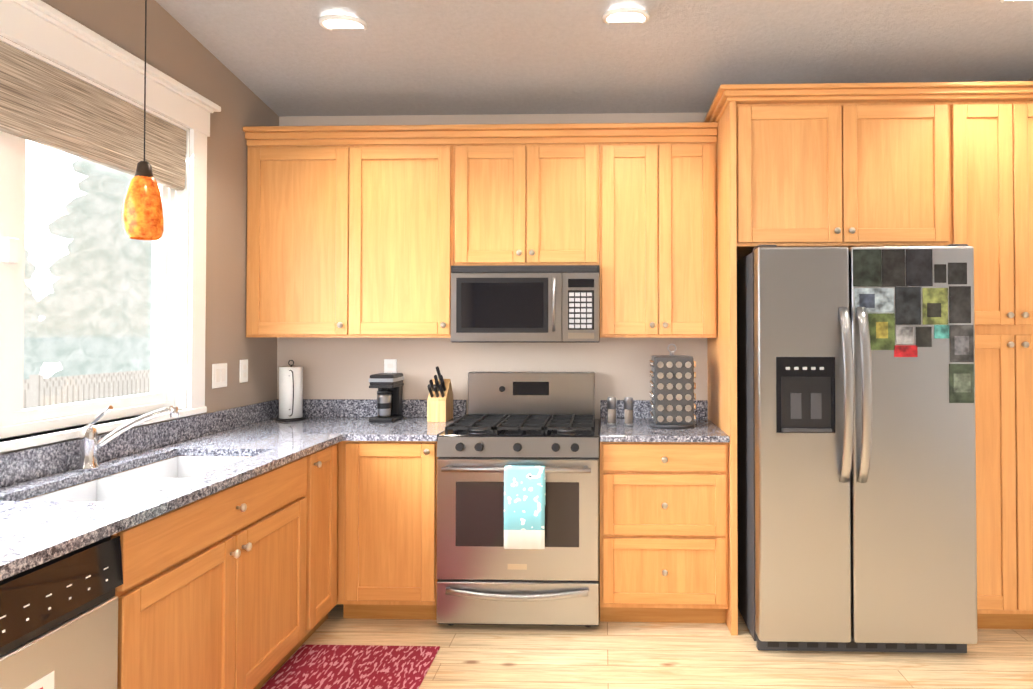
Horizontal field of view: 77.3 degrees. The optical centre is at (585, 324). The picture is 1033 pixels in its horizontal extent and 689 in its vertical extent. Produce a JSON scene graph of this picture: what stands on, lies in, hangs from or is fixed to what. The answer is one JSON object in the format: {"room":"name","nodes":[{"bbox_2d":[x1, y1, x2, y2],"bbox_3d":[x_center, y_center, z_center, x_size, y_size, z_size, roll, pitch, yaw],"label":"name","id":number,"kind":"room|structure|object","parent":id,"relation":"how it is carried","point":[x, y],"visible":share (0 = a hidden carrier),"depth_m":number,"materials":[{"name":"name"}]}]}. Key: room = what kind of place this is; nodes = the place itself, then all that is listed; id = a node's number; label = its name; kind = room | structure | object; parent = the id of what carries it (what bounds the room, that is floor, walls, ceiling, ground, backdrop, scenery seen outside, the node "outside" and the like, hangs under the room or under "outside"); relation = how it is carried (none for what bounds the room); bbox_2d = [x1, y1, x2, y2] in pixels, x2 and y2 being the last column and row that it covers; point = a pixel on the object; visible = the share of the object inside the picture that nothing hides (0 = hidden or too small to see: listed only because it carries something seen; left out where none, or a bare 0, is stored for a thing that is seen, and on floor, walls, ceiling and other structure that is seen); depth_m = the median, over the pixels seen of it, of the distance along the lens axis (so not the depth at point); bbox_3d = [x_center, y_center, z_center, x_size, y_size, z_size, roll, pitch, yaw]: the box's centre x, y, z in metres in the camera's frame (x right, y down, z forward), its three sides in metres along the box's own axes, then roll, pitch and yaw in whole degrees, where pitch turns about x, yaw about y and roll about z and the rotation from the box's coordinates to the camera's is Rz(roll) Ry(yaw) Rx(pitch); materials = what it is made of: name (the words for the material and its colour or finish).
{"room":"kitchen","nodes":[
{"label":"kitchen","id":0,"kind":"room"},
{"bbox_2d":[0,0,278,453],"bbox_3d":[-1.946,-0.505,0.463,0.150,3.800,6.500,0,-1,2],"label":"wall","id":1,"kind":"structure","parent":0,"point":[177,51],"depth_m":3.14,"materials":[{"name":"beige paint"}]},
{"bbox_2d":[0,0,220,452],"bbox_3d":[-1.857,-0.330,1.989,0.165,1.454,2.140,0,-1,2],"label":"window","id":2,"kind":"structure","parent":1,"relation":"in","point":[53,37],"depth_m":2.48,"materials":[{"name":"white paint"}]},
{"bbox_2d":[0,41,186,394],"bbox_3d":[-1.853,-0.295,1.988,0.045,1.185,1.808,0,-1,2],"label":"window blind","id":3,"kind":"object","parent":2,"relation":"attached to","point":[44,104],"visible":1,"depth_m":2.33,"materials":[{"name":"beige fabric"}]},
{"bbox_2d":[212,363,226,388],"bbox_3d":[-1.792,0.250,3.139,0.008,0.118,0.118,0,-1,2],"label":"double light switch","id":4,"kind":"object","parent":1,"relation":"attached to","point":[219,375],"visible":1,"depth_m":3.13,"materials":[{"name":"white paint"}]},
{"bbox_2d":[239,359,247,382],"bbox_3d":[-1.787,0.243,3.349,0.008,0.118,0.072,0,-1,2],"label":"electrical outlet","id":5,"kind":"object","parent":1,"relation":"attached to","point":[243,370],"visible":1,"depth_m":3.34,"materials":[{"name":"white paint"}]},
{"bbox_2d":[277,112,707,446],"bbox_3d":[1.020,-0.457,3.707,5.900,3.800,0.150,0,-1,2],"label":"wall","id":6,"kind":"structure","parent":0,"point":[347,367],"depth_m":3.67,"materials":[{"name":"beige paint"}]},
{"bbox_2d":[243,130,362,336],"bbox_3d":[-1.476,-0.467,3.526,0.616,1.075,0.348,0,-1,2],"label":"upper cabinet","id":7,"kind":"object","parent":6,"relation":"attached to","point":[304,269],"depth_m":3.36,"materials":[{"name":"brown wood"}]},
{"bbox_2d":[384,359,396,372],"bbox_3d":[-1.122,0.258,3.676,0.072,0.118,0.008,0,-1,2],"label":"electrical outlet","id":8,"kind":"object","parent":6,"relation":"attached to","point":[390,365],"visible":0.77,"depth_m":3.67,"materials":[{"name":"white paint"}]},
{"bbox_2d":[363,126,470,337],"bbox_3d":[-0.957,-0.467,3.511,0.692,1.075,0.348,0,-1,2],"label":"upper cabinet","id":9,"kind":"object","parent":6,"relation":"attached to","point":[366,230],"depth_m":3.34,"materials":[{"name":"brown wood"}]},
{"bbox_2d":[471,126,602,265],"bbox_3d":[-0.306,-0.653,3.496,0.760,0.703,0.348,0,-1,2],"label":"upper cabinet","id":10,"kind":"object","parent":6,"relation":"attached to","point":[537,191],"depth_m":3.33,"materials":[{"name":"brown wood"}]},
{"bbox_2d":[451,265,599,342],"bbox_3d":[-0.307,-0.102,3.443,0.758,0.393,0.435,0,-1,2],"label":"microwave","id":11,"kind":"object","parent":10,"relation":"attached to","point":[529,303],"visible":1,"depth_m":3.26,"materials":[{"name":"grey metal"}]},
{"bbox_2d":[599,126,717,337],"bbox_3d":[0.340,-0.468,3.475,0.682,1.075,0.348,0,-1,2],"label":"upper cabinet","id":12,"kind":"object","parent":6,"relation":"attached to","point":[658,272],"depth_m":3.30,"materials":[{"name":"brown wood"}]},
{"bbox_2d":[715,85,954,264],"bbox_3d":[1.203,-0.720,3.305,0.990,0.716,0.648,0,-1,2],"label":"upper cabinet","id":13,"kind":"object","parent":6,"relation":"attached to","point":[848,165],"depth_m":2.99,"materials":[{"name":"brown wood"}]},
{"bbox_2d":[155,0,1032,116],"bbox_3d":[0.927,-1.754,0.402,5.900,1.038,6.800,0,-1,2],"label":"ceiling","id":14,"kind":"structure","parent":0,"point":[282,58],"depth_m":3.04,"materials":[{"name":"white paint"}]},
{"bbox_2d":[122,0,163,239],"bbox_3d":[-1.504,-0.862,2.187,0.121,1.141,0.120,0,-1,2],"label":"pendant light","id":15,"kind":"object","parent":14,"relation":"hanging from","point":[142,214],"visible":1,"depth_m":2.15,"materials":[{"name":"orange glass"}]},
{"bbox_2d":[319,14,367,30],"bbox_3d":[-1.075,-1.332,2.843,0.206,0.046,0.204,0,-1,2],"label":"recessed light","id":16,"kind":"object","parent":14,"relation":"in","point":[330,22],"visible":0.9,"depth_m":2.80,"materials":[{"name":"white paint"}]},
{"bbox_2d":[602,7,649,24],"bbox_3d":[0.173,-1.335,2.788,0.206,0.046,0.204,0,-1,2],"label":"recessed light","id":17,"kind":"object","parent":14,"relation":"in","point":[627,14],"visible":0.83,"depth_m":2.75,"materials":[{"name":"white paint"}]},
{"bbox_2d":[260,579,1032,688],"bbox_3d":[0.927,1.424,0.355,5.900,0.060,6.800,0,-1,2],"label":"floor","id":18,"kind":"structure","parent":0,"point":[637,655],"depth_m":2.73,"materials":[{"name":"brown wood"}]},
{"bbox_2d":[0,536,122,688],"bbox_3d":[-1.513,0.967,1.360,0.626,0.881,0.596,0,-1,2],"label":"dishwasher","id":19,"kind":"object","parent":18,"relation":"on","point":[58,622],"visible":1,"depth_m":1.48,"materials":[{"name":"grey metal"}]},
{"bbox_2d":[142,443,337,678],"bbox_3d":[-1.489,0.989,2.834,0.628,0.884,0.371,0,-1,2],"label":"base cabinet","id":20,"kind":"object","parent":18,"relation":"on","point":[233,587],"depth_m":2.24,"materials":[{"name":"brown wood"}]},
{"bbox_2d":[0,399,375,580],"bbox_3d":[-1.513,0.460,1.386,0.660,0.130,4.598,0,-1,2],"label":"countertop","id":21,"kind":"structure","parent":20,"relation":"on","point":[34,533],"depth_m":2.11,"materials":[{"name":"stone"}]},
{"bbox_2d":[76,406,178,470],"bbox_3d":[-1.650,0.395,2.311,0.255,0.225,0.192,0,-1,2],"label":"faucet","id":22,"kind":"object","parent":21,"relation":"on","point":[90,445],"visible":1,"depth_m":2.25,"materials":[{"name":"silver metal"}]},
{"bbox_2d":[24,456,248,501],"bbox_3d":[-1.502,0.673,2.229,0.394,0.268,0.824,0,-1,2],"label":"sink","id":23,"kind":"object","parent":21,"relation":"in","point":[127,485],"visible":0.1,"depth_m":2.22,"materials":[{"name":"white ceramic"}]},
{"bbox_2d":[275,360,305,421],"bbox_3d":[-1.631,0.361,3.543,0.156,0.330,0.156,0,-1,2],"label":"paper towel holder","id":24,"kind":"object","parent":21,"relation":"on","point":[290,392],"visible":1,"depth_m":3.49,"materials":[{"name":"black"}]},
{"bbox_2d":[188,399,347,418],"bbox_3d":[-1.479,0.486,3.166,0.390,0.130,1.038,0,-1,2],"label":"backsplash","id":25,"kind":"structure","parent":20,"relation":"on","point":[270,410],"depth_m":3.49,"materials":[{"name":"stone"}]},
{"bbox_2d":[308,399,465,454],"bbox_3d":[-0.916,0.486,3.150,0.436,0.130,1.038,0,-1,2],"label":"countertop","id":26,"kind":"structure","parent":20,"relation":"on","point":[353,424],"depth_m":3.29,"materials":[{"name":"stone"}]},
{"bbox_2d":[369,373,403,421],"bbox_3d":[-1.096,0.398,3.524,0.134,0.255,0.192,0,-1,2],"label":"coffee maker","id":27,"kind":"object","parent":26,"relation":"on","point":[389,396],"visible":1,"depth_m":3.46,"materials":[{"name":"black plastic"}]},
{"bbox_2d":[427,366,452,421],"bbox_3d":[-0.801,0.376,3.505,0.100,0.299,0.220,0,-1,2],"label":"knife block","id":28,"kind":"object","parent":26,"relation":"on","point":[440,403],"visible":1,"depth_m":3.45,"materials":[{"name":"brown wood"}]},
{"bbox_2d":[261,644,439,688],"bbox_3d":[-0.988,1.407,1.551,0.615,0.008,2.585,0,-1,2],"label":"rug","id":29,"kind":"object","parent":18,"relation":"on","point":[305,666],"visible":0.95,"depth_m":2.65,"materials":[{"name":"red fabric"}]},
{"bbox_2d":[337,441,437,619],"bbox_3d":[-0.935,0.996,3.349,0.486,0.884,0.628,0,-1,2],"label":"base cabinet","id":30,"kind":"object","parent":18,"relation":"on","point":[387,535],"depth_m":3.04,"materials":[{"name":"brown wood"}]},
{"bbox_2d":[437,372,599,626],"bbox_3d":[-0.311,0.849,3.271,0.756,1.174,0.696,0,-1,2],"label":"stove","id":31,"kind":"object","parent":18,"relation":"on","point":[549,421],"visible":0.98,"depth_m":2.98,"materials":[{"name":"grey metal"}]},
{"bbox_2d":[504,465,545,548],"bbox_3d":[-0.279,0.832,2.932,0.186,0.371,0.057,0,-1,2],"label":"dish towel","id":32,"kind":"object","parent":31,"relation":"hanging from","point":[524,503],"visible":1,"depth_m":2.91,"materials":[{"name":"blue fabric"}]},
{"bbox_2d":[600,442,728,622],"bbox_3d":[0.375,0.996,3.312,0.604,0.884,0.628,0,-1,2],"label":"base cabinet","id":33,"kind":"object","parent":18,"relation":"on","point":[664,556],"depth_m":3.01,"materials":[{"name":"brown wood"}]},
{"bbox_2d":[600,400,729,442],"bbox_3d":[0.375,0.489,3.310,0.604,0.130,0.648,0,-1,2],"label":"countertop","id":34,"kind":"structure","parent":33,"relation":"on","point":[704,430],"depth_m":3.18,"materials":[{"name":"stone"}]},
{"bbox_2d":[607,397,615,424],"bbox_3d":[0.135,0.451,3.343,0.047,0.145,0.046,0,-1,2],"label":"salt grinder","id":35,"kind":"object","parent":34,"relation":"on","point":[611,404],"visible":1,"depth_m":3.32,"materials":[{"name":"silver plastic"}]},
{"bbox_2d":[624,397,632,425],"bbox_3d":[0.221,0.450,3.320,0.047,0.145,0.046,0,-1,2],"label":"pepper grinder","id":36,"kind":"object","parent":34,"relation":"on","point":[628,411],"visible":1,"depth_m":3.30,"materials":[{"name":"silver plastic"}]},
{"bbox_2d":[649,344,695,428],"bbox_3d":[0.444,0.311,3.306,0.230,0.423,0.230,0,-1,2],"label":"spice rack","id":37,"kind":"object","parent":34,"relation":"on","point":[672,384],"visible":1,"depth_m":3.21,"materials":[{"name":"grey metal"}]},
{"bbox_2d":[737,244,976,652],"bbox_3d":[1.212,0.546,3.122,0.920,1.776,0.920,0,-1,2],"label":"refrigerator","id":38,"kind":"object","parent":18,"relation":"on","point":[856,479],"visible":0.98,"depth_m":2.74,"materials":[{"name":"grey metal"}]},
{"bbox_2d":[955,85,1032,628],"bbox_3d":[1.983,0.179,3.270,0.570,2.516,0.648,0,-1,2],"label":"tall cabinet","id":39,"kind":"object","parent":18,"relation":"on","point":[994,123],"depth_m":2.95,"materials":[{"name":"brown wood"}]},
{"label":"outside","id":40,"kind":"structure","parent":0,"visible":0},
{"bbox_3d":[-16.925,2.062,1.591,29.840,0.100,45.000,0,-1,2],"label":"ground","id":41,"kind":"structure","parent":40,"visible":0},
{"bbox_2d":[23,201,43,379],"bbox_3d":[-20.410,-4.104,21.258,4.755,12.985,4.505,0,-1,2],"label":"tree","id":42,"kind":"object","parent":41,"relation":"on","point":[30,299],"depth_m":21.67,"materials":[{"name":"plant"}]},
{"bbox_2d":[23,366,150,408],"bbox_3d":[-7.349,1.278,1.337,0.200,1.460,45.000,0,-1,2],"label":"fence","id":43,"kind":"object","parent":41,"relation":"on","point":[104,393],"depth_m":9.07,"materials":[{"name":"white wood"}]},
{"bbox_2d":[28,158,151,377],"bbox_3d":[-10.251,-4.500,14.338,3.318,13.400,3.301,0,-1,2],"label":"tree","id":44,"kind":"object","parent":41,"relation":"on","point":[93,288],"depth_m":13.34,"materials":[{"name":"plant"}]}
]}

